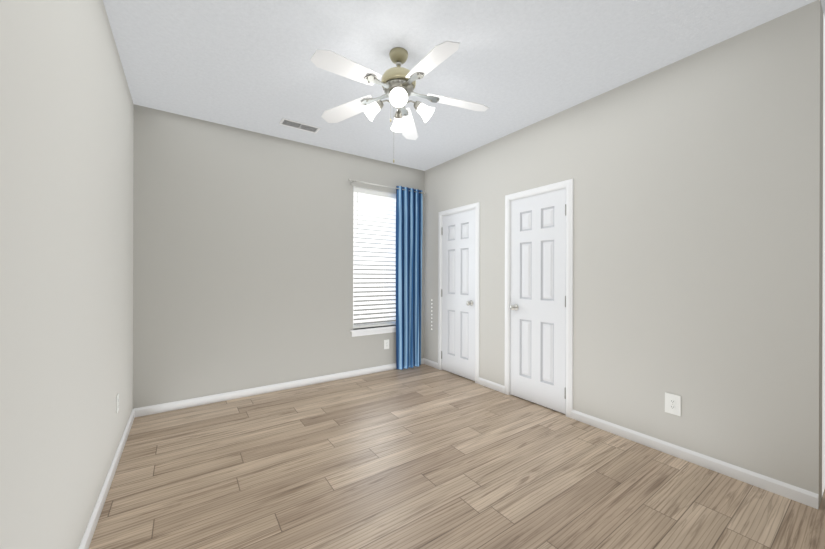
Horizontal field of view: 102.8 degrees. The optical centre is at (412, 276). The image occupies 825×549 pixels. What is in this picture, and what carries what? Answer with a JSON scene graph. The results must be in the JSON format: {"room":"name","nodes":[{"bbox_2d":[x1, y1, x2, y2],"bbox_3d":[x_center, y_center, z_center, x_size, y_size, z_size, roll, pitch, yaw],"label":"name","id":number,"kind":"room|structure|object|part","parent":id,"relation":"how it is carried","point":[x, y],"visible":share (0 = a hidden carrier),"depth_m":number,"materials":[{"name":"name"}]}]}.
{"room":"empty bedroom","nodes":[
{"label":"empty bedroom","id":0,"kind":"room"},
{"bbox_2d":[0,0,133,548],"bbox_3d":[-1.254,-0.131,1.040,0.140,2.740,4.658,0,0,-35],"label":"wall","id":1,"kind":"structure","parent":0,"point":[67,106],"depth_m":1.19,"materials":[{"name":"white paint"}]},
{"bbox_2d":[116,393,118,413],"bbox_3d":[-1.974,0.852,2.205,0.008,0.114,0.072,0,0,-35],"label":"outlet","id":2,"kind":"object","parent":1,"relation":"attached to","point":[117,396],"visible":1,"depth_m":2.18,"materials":[{"name":"white plastic"}]},
{"bbox_2d":[133,104,424,408],"bbox_3d":[-0.770,-0.130,4.122,4.166,2.740,0.140,0,0,-35],"label":"wall","id":3,"kind":"structure","parent":0,"point":[243,239],"depth_m":3.34,"materials":[{"name":"grey paint"}]},
{"bbox_2d":[350,326,395,336],"bbox_3d":[-0.360,0.707,4.347,1.010,0.082,0.110,0,0,-35],"label":"window sill","id":4,"kind":"structure","parent":3,"relation":"attached to","point":[379,330],"depth_m":4.20,"materials":[{"name":"white wood"}]},
{"bbox_2d":[353,186,395,328],"bbox_3d":[-0.382,-0.222,4.383,0.942,1.775,0.124,0,0,-35],"label":"window","id":5,"kind":"structure","parent":3,"relation":"in","point":[353,186],"depth_m":4.22,"materials":[{"name":"white plastic"}]},
{"bbox_2d":[353,187,395,328],"bbox_3d":[-0.367,-0.225,4.360,0.924,1.758,0.068,0,0,-35],"label":"window blinds","id":6,"kind":"object","parent":5,"relation":"attached to","point":[358,192],"depth_m":4.27,"materials":[{"name":"white plastic"}]},
{"bbox_2d":[384,339,388,348],"bbox_3d":[-0.340,0.898,4.332,0.078,0.124,0.008,0,0,-35],"label":"outlet","id":7,"kind":"object","parent":3,"relation":"attached to","point":[386,342],"visible":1,"depth_m":4.33,"materials":[{"name":"white plastic"}]},
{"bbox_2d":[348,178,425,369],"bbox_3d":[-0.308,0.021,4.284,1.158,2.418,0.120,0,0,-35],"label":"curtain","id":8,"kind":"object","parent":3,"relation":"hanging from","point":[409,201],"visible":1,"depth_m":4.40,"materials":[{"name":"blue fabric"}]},
{"bbox_3d":[-0.310,-1.153,4.292,1.158,0.060,0.100,0,0,-35],"label":"rod","id":9,"kind":"part","parent":8,"relation":"part of","materials":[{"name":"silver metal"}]},
{"bbox_2d":[89,364,824,548],"bbox_3d":[0.454,1.294,2.225,4.306,0.100,4.658,0,0,-35],"label":"floor","id":10,"kind":"structure","parent":0,"point":[423,456],"depth_m":2.00,"materials":[{"name":"laminate"}]},
{"bbox_2d":[103,0,824,170],"bbox_3d":[0.462,-1.546,2.225,4.306,0.100,4.658,0,0,-35],"label":"ceiling","id":11,"kind":"structure","parent":0,"point":[242,64],"depth_m":2.23,"materials":[{"name":"paint"}]},
{"bbox_2d":[279,118,320,132],"bbox_3d":[-1.120,-1.495,3.284,0.370,0.011,0.150,0,0,-35],"label":"ceiling vent","id":12,"kind":"object","parent":11,"relation":"in","point":[286,122],"visible":1,"depth_m":3.27,"materials":[{"name":"white metal"}]},
{"bbox_2d":[310,41,488,162],"bbox_3d":[-0.088,-1.135,2.177,1.216,0.724,1.197,0,0,-35],"label":"fan","id":13,"kind":"object","parent":11,"relation":"hanging from","point":[398,83],"visible":1,"depth_m":2.15,"materials":[{"name":"white wood"}]},
{"bbox_2d":[424,0,824,504],"bbox_3d":[1.821,-0.122,3.169,0.990,2.740,4.378,0,0,-35],"label":"wall","id":14,"kind":"structure","parent":0,"point":[699,177],"depth_m":2.20,"materials":[{"name":"grey paint"}]},
{"bbox_2d":[78,358,818,548],"bbox_3d":[0.105,1.205,1.984,3.176,0.076,4.378,0,0,-35],"label":"baseboard","id":15,"kind":"structure","parent":14,"relation":"attached to","point":[803,496],"depth_m":2.42,"materials":[{"name":"white wood"}]},
{"bbox_2d":[441,209,474,380],"bbox_3d":[0.550,0.223,4.108,0.104,2.023,0.611,0,0,-35],"label":"door","id":16,"kind":"structure","parent":14,"relation":"in","point":[458,229],"depth_m":4.10,"materials":[{"name":"white wood"}]},
{"bbox_2d":[438,202,479,383],"bbox_3d":[0.608,0.193,4.145,0.142,2.103,0.746,0,0,-35],"label":"door frame","id":17,"kind":"structure","parent":14,"relation":"in","point":[476,206],"depth_m":3.85,"materials":[{"name":"white wood"}]},
{"bbox_2d":[510,189,565,413],"bbox_3d":[1.189,0.225,3.186,0.104,2.023,0.611,0,0,-35],"label":"door","id":18,"kind":"structure","parent":14,"relation":"in","point":[538,222],"depth_m":3.17,"materials":[{"name":"white wood"}]},
{"bbox_2d":[505,179,573,417],"bbox_3d":[1.244,0.195,3.228,0.142,2.103,0.746,0,0,-35],"label":"door frame","id":19,"kind":"structure","parent":14,"relation":"in","point":[568,185],"depth_m":2.93,"materials":[{"name":"white wood"}]},
{"bbox_2d":[665,392,680,415],"bbox_3d":[1.815,0.893,2.296,0.008,0.140,0.092,0,0,-35],"label":"outlet","id":20,"kind":"object","parent":14,"relation":"attached to","point":[672,402],"visible":1,"depth_m":2.29,"materials":[{"name":"white plastic"}]},
{"label":"outside","id":21,"kind":"structure","parent":0,"visible":0},
{"bbox_2d":[354,196,395,324],"bbox_3d":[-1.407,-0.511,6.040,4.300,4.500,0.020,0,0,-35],"label":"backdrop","id":22,"kind":"structure","parent":21,"point":[354,196],"depth_m":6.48,"materials":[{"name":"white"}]}
]}

